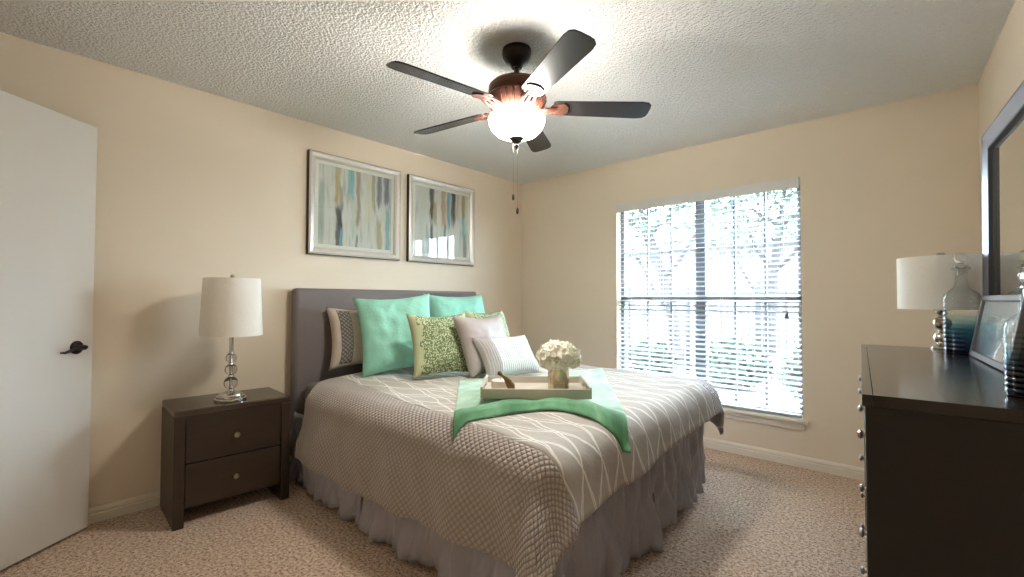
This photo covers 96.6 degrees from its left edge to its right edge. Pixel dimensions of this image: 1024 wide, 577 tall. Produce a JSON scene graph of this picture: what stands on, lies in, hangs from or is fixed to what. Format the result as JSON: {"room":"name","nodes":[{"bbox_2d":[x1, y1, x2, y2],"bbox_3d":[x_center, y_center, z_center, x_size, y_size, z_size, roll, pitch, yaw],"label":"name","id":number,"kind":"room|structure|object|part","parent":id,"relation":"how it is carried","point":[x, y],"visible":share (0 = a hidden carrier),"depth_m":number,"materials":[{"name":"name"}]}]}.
{"room":"bedroom","nodes":[
{"label":"bedroom","id":0,"kind":"room"},
{"bbox_2d":[0,32,521,507],"bbox_3d":[-1.394,0.033,3.422,0.150,2.440,4.630,-1,-2,42],"label":"wall","id":1,"kind":"structure","parent":0,"point":[192,185],"depth_m":2.73,"materials":[{"name":"beige paint"}]},
{"bbox_2d":[0,90,96,570],"bbox_3d":[-2.162,0.178,1.944,0.093,2.045,0.800,0,-1,3],"label":"door","id":2,"kind":"structure","parent":1,"relation":"in","point":[48,157],"depth_m":2.11,"materials":[{"name":"white paint"}]},
{"bbox_3d":[-2.114,0.294,2.204,0.023,0.037,0.123,0,-1,3],"label":"lever","id":3,"kind":"part","parent":2,"relation":"part of","materials":[{"name":"brown metal"}]},
{"bbox_3d":[-2.135,0.292,2.258,0.045,0.066,0.066,0,-1,3],"label":"handle","id":4,"kind":"part","parent":2,"relation":"part of","materials":[{"name":"brown metal"}]},
{"bbox_2d":[88,458,290,524],"bbox_3d":[-1.339,1.211,3.335,0.014,0.080,4.320,-1,-2,42],"label":"baseboard","id":5,"kind":"structure","parent":1,"relation":"attached to","point":[96,514],"depth_m":2.47,"materials":[{"name":"beige paint"}]},
{"bbox_2d":[306,149,400,260],"bbox_3d":[-1.192,-0.610,3.518,0.039,0.742,0.763,-1,-2,42],"label":"framed picture","id":6,"kind":"object","parent":1,"relation":"attached to","point":[353,206],"visible":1,"depth_m":3.49,"materials":[{"name":"multicoloured paper"}]},
{"bbox_2d":[318,163,390,250],"bbox_3d":[-1.198,-0.610,3.524,0.001,0.586,0.607,-1,-2,42],"label":"painting","id":7,"kind":"object","parent":6,"relation":"attached to","point":[354,208],"depth_m":3.50},
{"bbox_2d":[406,174,474,265],"bbox_3d":[-0.627,-0.594,4.147,0.039,0.742,0.761,-1,-2,42],"label":"framed picture","id":8,"kind":"object","parent":1,"relation":"attached to","point":[440,215],"visible":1,"depth_m":4.12,"materials":[{"name":"beige metal"}]},
{"bbox_2d":[415,185,466,257],"bbox_3d":[-0.633,-0.594,4.153,0.001,0.586,0.605,-1,-2,42],"label":"painting","id":9,"kind":"object","parent":8,"relation":"attached to","point":[440,216],"depth_m":4.13},
{"bbox_2d":[0,447,866,576],"bbox_3d":[0.069,1.275,2.075,4.092,0.100,4.630,-1,-2,42],"label":"floor","id":10,"kind":"structure","parent":0,"point":[753,517],"depth_m":2.23,"materials":[{"name":"carpet"}]},
{"bbox_2d":[160,387,289,531],"bbox_3d":[-1.642,0.934,2.631,0.560,0.600,0.409,2,-2,-45],"label":"nightstand","id":11,"kind":"object","parent":10,"relation":"on","point":[211,451],"visible":1,"depth_m":2.49,"materials":[{"name":"brown wood"}]},
{"bbox_3d":[-1.830,0.947,2.457,0.048,0.564,0.390,2,-2,-45],"label":"panel","id":12,"kind":"part","parent":11,"relation":"part of","materials":[{"name":"brown wood"}]},
{"bbox_2d":[198,274,262,402],"bbox_3d":[-1.598,0.275,2.600,0.312,0.716,0.312,-1,-2,42],"label":"table lamp","id":13,"kind":"object","parent":11,"relation":"on","point":[231,307],"visible":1,"depth_m":2.50,"materials":[{"name":"white fabric"}]},
{"bbox_3d":[-1.598,0.105,2.605,0.312,0.325,0.312,-1,-2,42],"label":"lamp shade","id":14,"kind":"part","parent":13,"relation":"part of","materials":[{"name":"white fabric"}]},
{"bbox_3d":[-1.652,1.141,2.637,0.464,0.015,0.340,2,-2,-45],"label":"panel","id":15,"kind":"part","parent":11,"relation":"part of","materials":[{"name":"brown wood"}]},
{"bbox_3d":[-1.607,1.026,2.594,0.458,0.218,0.248,2,-2,-45],"label":"drawer","id":16,"kind":"part","parent":11,"relation":"part of","materials":[{"name":"brown wood"}]},
{"bbox_3d":[-1.606,0.802,2.600,0.458,0.218,0.248,2,-2,-45],"label":"drawer","id":17,"kind":"part","parent":11,"relation":"part of","materials":[{"name":"brown wood"}]},
{"bbox_3d":[-1.523,0.680,2.519,0.464,0.026,0.024,2,-2,-45],"label":"rail","id":18,"kind":"part","parent":11,"relation":"part of","materials":[{"name":"brown wood"}]},
{"bbox_3d":[-1.508,1.024,2.495,0.031,0.031,0.031,2,-2,-45],"label":"knob","id":19,"kind":"part","parent":11,"relation":"part of","materials":[{"name":"silver metal"}]},
{"bbox_3d":[-1.467,0.957,2.819,0.048,0.564,0.390,2,-2,-45],"label":"panel","id":20,"kind":"part","parent":11,"relation":"part of","materials":[{"name":"brown wood"}]},
{"bbox_2d":[289,288,705,576],"bbox_3d":[-0.129,0.621,2.935,2.323,1.248,1.844,-1,-2,42],"label":"bed","id":21,"kind":"object","parent":10,"relation":"on","point":[629,523],"visible":0.39,"depth_m":2.26,"materials":[{"name":"grey fabric"}]},
{"bbox_3d":[-0.160,0.734,2.928,2.030,0.210,1.480,-1,-2,42],"label":"mattress","id":22,"kind":"part","parent":21,"relation":"part of","materials":[{"name":"beige fabric"}]},
{"bbox_2d":[326,307,362,370],"bbox_3d":[-1.011,0.349,3.343,0.660,0.430,0.227,1,-2,-38],"label":"pillow sham","id":23,"kind":"object","parent":21,"relation":"on","point":[347,346],"visible":0.46,"depth_m":3.15,"materials":[{"name":"beige fabric"}]},
{"bbox_3d":[-0.927,0.587,3.717,0.092,1.148,1.685,-1,-2,42],"label":"headboard","id":24,"kind":"part","parent":21,"relation":"part of","materials":[{"name":"grey fabric"}]},
{"bbox_2d":[294,364,724,576],"bbox_3d":[-0.036,0.778,2.743,2.062,0.481,1.932,-1,-2,42],"label":"comforter","id":25,"kind":"object","parent":21,"relation":"on","point":[516,489],"visible":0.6,"depth_m":1.93,"materials":[{"name":"beige fabric"}]},
{"bbox_2d":[353,294,429,376],"bbox_3d":[-0.801,0.311,3.205,0.576,0.562,0.311,1,-2,-30],"label":"euro pillow","id":26,"kind":"object","parent":25,"relation":"on","point":[387,343],"visible":0.8,"depth_m":3.09,"materials":[{"name":"green fabric"}]},
{"bbox_2d":[406,313,467,378],"bbox_3d":[-0.468,0.364,2.993,0.430,0.399,0.208,1,-2,-34],"label":"dotted pillow","id":27,"kind":"object","parent":25,"relation":"on","point":[437,348],"visible":0.85,"depth_m":2.91,"materials":[{"name":"green fabric"}]},
{"bbox_2d":[423,293,484,316],"bbox_3d":[-0.438,0.305,3.812,0.600,0.523,0.285,1,-2,-42],"label":"euro pillow","id":28,"kind":"object","parent":25,"relation":"on","point":[439,306],"visible":0.34,"depth_m":3.73,"materials":[{"name":"green fabric"}]},
{"bbox_2d":[452,314,506,377],"bbox_3d":[-0.173,0.373,3.052,0.238,0.393,0.460,-1,-2,40],"label":"satin pillow","id":29,"kind":"object","parent":25,"relation":"on","point":[467,329],"visible":0.59,"depth_m":2.92,"materials":[{"name":"beige fabric"}]},
{"bbox_2d":[464,310,509,337],"bbox_3d":[-0.165,0.366,3.549,0.223,0.389,0.432,-1,-2,39],"label":"dotted pillow","id":30,"kind":"object","parent":25,"relation":"on","point":[467,314],"visible":0.18,"depth_m":3.54,"materials":[{"name":"green fabric"}]},
{"bbox_2d":[472,335,540,375],"bbox_3d":[-0.027,0.440,2.969,0.464,0.249,0.198,1,-2,-41],"label":"lumbar pillow","id":31,"kind":"object","parent":25,"relation":"on","point":[510,355],"visible":0.93,"depth_m":2.89,"materials":[{"name":"white fabric"}]},
{"bbox_2d":[453,368,630,452],"bbox_3d":[0.126,0.588,2.472,0.919,0.166,1.280,0,-1,2],"label":"throw blanket","id":32,"kind":"object","parent":25,"relation":"on","point":[604,407],"visible":0.56,"depth_m":2.06,"materials":[{"name":"green fabric"}]},
{"bbox_2d":[480,375,591,398],"bbox_3d":[0.115,0.493,2.314,0.522,0.052,0.372,0,-1,1],"label":"serving tray","id":33,"kind":"object","parent":32,"relation":"on","point":[526,387],"visible":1,"depth_m":2.13,"materials":[{"name":"beige wood"}]},
{"bbox_3d":[-0.140,0.493,2.318,0.012,0.052,0.360,0,-1,1],"label":"handle panel","id":34,"kind":"part","parent":33,"relation":"part of","materials":[{"name":"beige wood"}]},
{"bbox_2d":[491,378,506,388],"bbox_3d":[-0.059,0.487,2.347,0.094,0.046,0.094,-1,-2,42],"label":"pillar candle","id":35,"kind":"object","parent":33,"relation":"on","point":[498,383],"visible":0.72,"depth_m":2.31,"materials":[{"name":"white wax"}]},
{"bbox_2d":[497,371,514,388],"bbox_3d":[-0.029,0.458,2.262,0.088,0.098,0.043,0,-1,1],"label":"ornament","id":36,"kind":"object","parent":33,"relation":"on","point":[510,384],"visible":0.88,"depth_m":2.25,"materials":[{"name":"brown metal"}]},
{"bbox_3d":[0.118,0.501,2.494,0.510,0.045,0.012,0,-1,1],"label":"panel","id":37,"kind":"part","parent":33,"relation":"part of","materials":[{"name":"beige wood"}]},
{"bbox_3d":[0.112,0.492,2.134,0.510,0.045,0.012,0,-1,1],"label":"panel","id":38,"kind":"part","parent":33,"relation":"part of","materials":[{"name":"beige wood"}]},
{"bbox_2d":[548,368,568,388],"bbox_3d":[0.229,0.446,2.253,0.110,0.125,0.110,-1,-2,42],"label":"flower vase","id":39,"kind":"object","parent":33,"relation":"on","point":[557,378],"visible":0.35,"depth_m":2.21,"materials":[{"name":"clear glass"}]},
{"bbox_2d":[535,339,581,371],"bbox_3d":[0.230,0.375,2.257,0.226,0.249,0.227,-1,-2,42],"label":"bunch","id":40,"kind":"object","parent":39,"relation":"in","point":[554,354],"visible":0.98,"depth_m":2.19,"materials":[{"name":"beige plant"}]},
{"bbox_3d":[0.370,0.494,2.310,0.012,0.052,0.360,0,-1,1],"label":"handle panel","id":41,"kind":"part","parent":33,"relation":"part of","materials":[{"name":"beige wood"}]},
{"bbox_2d":[857,344,1023,576],"bbox_3d":[1.484,0.741,1.573,0.457,0.950,1.570,-1,-2,37],"label":"dresser","id":42,"kind":"object","parent":10,"relation":"on","point":[943,435],"visible":0.98,"depth_m":1.02,"materials":[{"name":"black paint"}]},
{"bbox_3d":[0.975,0.406,1.273,0.020,0.026,0.026,-1,-2,37],"label":"knob","id":43,"kind":"part","parent":42,"relation":"part of","materials":[{"name":"silver metal"}]},
{"bbox_3d":[1.205,0.414,1.575,0.020,0.026,0.026,-1,-2,37],"label":"knob","id":44,"kind":"part","parent":42,"relation":"part of","materials":[{"name":"silver metal"}]},
{"bbox_3d":[1.205,0.686,1.569,0.020,0.026,0.026,-1,-2,37],"label":"knob","id":45,"kind":"part","parent":42,"relation":"part of","materials":[{"name":"silver metal"}]},
{"bbox_3d":[0.974,0.678,1.266,0.020,0.026,0.026,-1,-2,37],"label":"knob","id":46,"kind":"part","parent":42,"relation":"part of","materials":[{"name":"silver metal"}]},
{"bbox_3d":[1.204,0.966,1.562,0.020,0.026,0.026,-1,-2,37],"label":"knob","id":47,"kind":"part","parent":42,"relation":"part of","materials":[{"name":"silver metal"}]},
{"bbox_3d":[1.954,0.771,2.177,0.435,0.922,0.031,-1,-2,37],"label":"panel","id":48,"kind":"part","parent":42,"relation":"part of","materials":[{"name":"black paint"}]},
{"bbox_3d":[1.665,0.726,1.914,0.292,0.234,0.731,-1,-2,37],"label":"drawer","id":49,"kind":"part","parent":42,"relation":"part of","materials":[{"name":"black paint"}]},
{"bbox_3d":[1.664,1.005,1.907,0.292,0.274,0.731,-1,-2,37],"label":"drawer","id":50,"kind":"part","parent":42,"relation":"part of","materials":[{"name":"black paint"}]},
{"bbox_2d":[896,253,982,349],"bbox_3d":[1.989,0.056,2.112,0.316,0.447,0.316,-1,-2,42],"label":"table lamp","id":51,"kind":"object","parent":42,"relation":"on","point":[922,281],"visible":0.76,"depth_m":2.02,"materials":[{"name":"white fabric"}]},
{"bbox_3d":[1.990,-0.024,2.114,0.316,0.240,0.316,-1,-2,42],"label":"lamp shade","id":52,"kind":"part","parent":51,"relation":"part of","materials":[{"name":"white fabric"}]},
{"bbox_3d":[1.026,0.739,0.961,0.435,0.922,0.031,-1,-2,37],"label":"panel","id":53,"kind":"part","parent":42,"relation":"part of","materials":[{"name":"black paint"}]},
{"bbox_2d":[942,253,981,355],"bbox_3d":[1.886,0.062,1.914,0.122,0.426,0.122,-1,-2,42],"label":"glass decanter","id":54,"kind":"object","parent":42,"relation":"on","point":[957,340],"visible":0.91,"depth_m":1.90,"materials":[{"name":"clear glass"}]},
{"bbox_2d":[969,294,1023,371],"bbox_3d":[1.703,0.144,1.605,0.061,0.243,0.600,-1,-2,37],"label":"photo frame","id":55,"kind":"object","parent":42,"relation":"on","point":[987,344],"visible":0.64,"depth_m":1.57,"materials":[{"name":"grey metal"}]},
{"bbox_2d":[974,301,1020,362],"bbox_3d":[1.703,0.145,1.605,0.036,0.202,0.560,-1,-2,37],"label":"photograph","id":56,"kind":"object","parent":55,"relation":"attached to","point":[989,335],"depth_m":1.60},
{"bbox_2d":[981,80,1023,359],"bbox_3d":[1.634,-0.196,1.444,0.046,0.918,1.166,-1,-2,37],"label":"dresser mirror","id":57,"kind":"object","parent":42,"relation":"on","point":[1002,142],"visible":0.66,"depth_m":1.70,"materials":[{"name":"black lacquered wood"},{"name":"mirror glass"}]},
{"bbox_2d":[994,117,1023,342],"bbox_3d":[1.643,-0.196,1.436,0.016,0.756,1.004,-1,-2,37],"label":"mirror glass","id":58,"kind":"object","parent":57,"relation":"attached to","point":[1009,143],"depth_m":1.66,"materials":[{"name":"beige mirror"}]},
{"bbox_2d":[1002,270,1023,398],"bbox_3d":[1.204,0.104,1.062,0.085,0.298,0.085,-1,-2,42],"label":"glass decanter","id":59,"kind":"object","parent":42,"relation":"on","point":[1013,372],"visible":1,"depth_m":1.06,"materials":[{"name":"clear glass"}]},
{"bbox_2d":[0,0,1014,183],"bbox_3d":[0.076,-1.275,2.136,4.092,0.120,4.630,-1,-2,42],"label":"ceiling","id":60,"kind":"structure","parent":0,"point":[708,71],"depth_m":2.36,"materials":[{"name":"white paint"}]},
{"bbox_2d":[386,29,650,213],"bbox_3d":[-0.014,-0.806,2.304,1.300,0.810,1.300,-1,-2,42],"label":"ceiling fan","id":61,"kind":"object","parent":60,"relation":"hanging from","point":[517,100],"visible":1,"depth_m":2.20,"materials":[{"name":"brown wood"}]},
{"bbox_3d":[-0.312,-0.924,2.035,0.497,0.036,0.129,1,-2,-39],"label":"blade","id":62,"kind":"part","parent":61,"relation":"part of","materials":[{"name":"black wood"}]},
{"bbox_3d":[-0.340,-0.912,2.544,0.497,0.036,0.129,-1,-2,33],"label":"blade","id":63,"kind":"part","parent":61,"relation":"part of","materials":[{"name":"black wood"}]},
{"bbox_3d":[0.024,-0.808,2.306,0.284,0.106,0.284,-1,-2,42],"label":"lamp shade","id":64,"kind":"part","parent":61,"relation":"part of","materials":[{"name":"white glass"}]},
{"bbox_3d":[0.027,-0.651,2.400,0.002,0.435,0.106,0,-1,2],"label":"pull chain","id":65,"kind":"part","parent":61,"relation":"part of","materials":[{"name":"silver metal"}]},
{"bbox_3d":[0.135,-0.907,2.727,0.129,0.036,0.497,0,-1,15],"label":"blade","id":66,"kind":"part","parent":61,"relation":"part of","materials":[{"name":"black wood"}]},
{"bbox_3d":[0.180,-0.926,1.904,0.129,0.036,0.497,1,-1,-21],"label":"blade","id":67,"kind":"part","parent":61,"relation":"part of","materials":[{"name":"black wood"}]},
{"bbox_3d":[0.457,-0.915,2.332,0.497,0.036,0.129,0,-1,-3],"label":"blade","id":68,"kind":"part","parent":61,"relation":"part of","materials":[{"name":"black wood"}]},
{"bbox_2d":[521,84,980,467],"bbox_3d":[1.553,0.049,3.779,3.758,2.440,0.160,-1,-2,42],"label":"wall","id":69,"kind":"structure","parent":0,"point":[880,185],"depth_m":3.13,"materials":[{"name":"beige paint"}]},
{"bbox_2d":[621,185,802,414],"bbox_3d":[1.583,0.077,3.799,1.458,1.715,0.070,-1,-2,42],"label":"window","id":70,"kind":"structure","parent":69,"relation":"in","point":[698,206],"depth_m":3.77,"materials":[{"name":"white plastic"}]},
{"bbox_2d":[616,177,802,417],"bbox_3d":[1.513,0.070,3.724,1.446,1.713,0.090,-1,-2,42],"label":"window blind","id":71,"kind":"object","parent":70,"relation":"attached to","point":[793,182],"visible":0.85,"depth_m":3.59,"materials":[{"name":"white plastic"}]},
{"bbox_3d":[1.523,0.918,3.716,1.440,0.018,0.048,-1,-2,42],"label":"rail","id":72,"kind":"part","parent":71,"relation":"part of","materials":[{"name":"white plastic"}]},
{"bbox_3d":[1.972,-0.282,3.275,0.005,0.900,0.003,-1,-2,42],"label":"pull cord","id":73,"kind":"part","parent":71,"relation":"part of","materials":[{"name":"white plastic"}]},
{"bbox_2d":[722,406,808,430],"bbox_3d":[1.519,0.969,3.705,1.523,0.077,0.130,-1,-2,42],"label":"window sill","id":74,"kind":"structure","parent":69,"relation":"attached to","point":[789,422],"depth_m":3.34,"materials":[{"name":"beige paint"}]},
{"bbox_2d":[703,437,864,480],"bbox_3d":[1.399,1.229,3.770,3.508,0.080,0.014,-1,-2,42],"label":"baseboard","id":75,"kind":"structure","parent":69,"relation":"attached to","point":[833,468],"depth_m":3.25,"materials":[{"name":"beige paint"}]},
{"bbox_2d":[978,0,1023,253],"bbox_3d":[1.412,-0.021,0.897,0.150,2.440,4.334,-1,-2,39],"label":"wall","id":76,"kind":"structure","parent":0,"point":[1003,73],"depth_m":2.14,"materials":[{"name":"beige paint"}]},
{"label":"outside","id":77,"kind":"structure","parent":0,"visible":0},
{"bbox_2d":[631,333,799,409],"bbox_3d":[7.021,1.774,13.772,24.000,0.200,22.060,-1,-2,42],"label":"ground","id":78,"kind":"structure","parent":77,"point":[658,339],"depth_m":7.76,"materials":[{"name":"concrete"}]},
{"bbox_2d":[628,338,678,373],"bbox_3d":[2.220,1.158,7.395,0.992,0.747,0.793,-1,-2,42],"label":"shrub","id":79,"kind":"object","parent":78,"relation":"on","point":[651,343],"visible":0.33,"depth_m":7.24,"materials":[{"name":"green plant"}]},
{"bbox_2d":[629,193,762,360],"bbox_3d":[3.191,-0.850,10.067,4.508,4.877,2.934,-1,-2,42],"label":"tree","id":80,"kind":"object","parent":78,"relation":"on","point":[743,206],"visible":0.2,"depth_m":9.73,"materials":[{"name":"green plant"}]},
{"bbox_3d":[3.193,-1.893,10.092,4.508,2.791,2.934,-1,-2,42],"label":"crown","id":81,"kind":"part","parent":80,"relation":"part of","materials":[{"name":"green plant"}]},
{"bbox_2d":[628,282,797,380],"bbox_3d":[2.724,0.725,8.558,8.200,1.620,0.060,-1,-2,42],"label":"fence","id":82,"kind":"object","parent":78,"relation":"on","point":[757,283],"visible":0.16,"depth_m":7.88,"materials":[{"name":"metal"}]},
{"bbox_2d":[628,212,798,341],"bbox_3d":[10.798,-0.551,16.532,16.800,4.600,5.800,-1,-2,42],"label":"building","id":83,"kind":"structure","parent":78,"relation":"on","point":[791,249],"depth_m":16.37,"materials":[{"name":"paint"}]},
{"bbox_2d":[695,334,775,390],"bbox_3d":[3.320,1.103,6.829,1.085,0.852,0.886,-1,-2,42],"label":"shrub","id":84,"kind":"object","parent":78,"relation":"on","point":[717,338],"visible":0.44,"depth_m":6.63,"materials":[{"name":"green plant"}]},
{"bbox_2d":[685,188,797,353],"bbox_3d":[6.304,-0.967,11.034,4.368,5.154,2.933,-1,-2,42],"label":"tree","id":85,"kind":"object","parent":78,"relation":"on","point":[789,195],"visible":0.12,"depth_m":11.00,"materials":[{"name":"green plant"}]},
{"bbox_3d":[6.306,-2.052,11.061,4.368,2.983,2.933,-1,-2,42],"label":"crown","id":86,"kind":"part","parent":85,"relation":"part of","materials":[{"name":"green plant"}]},
{"bbox_2d":[775,347,799,398],"bbox_3d":[4.020,1.112,5.919,1.040,0.776,0.850,-1,-2,42],"label":"shrub","id":87,"kind":"object","parent":78,"relation":"on","point":[797,348],"visible":0.09,"depth_m":6.01,"materials":[{"name":"green plant"}]}
]}

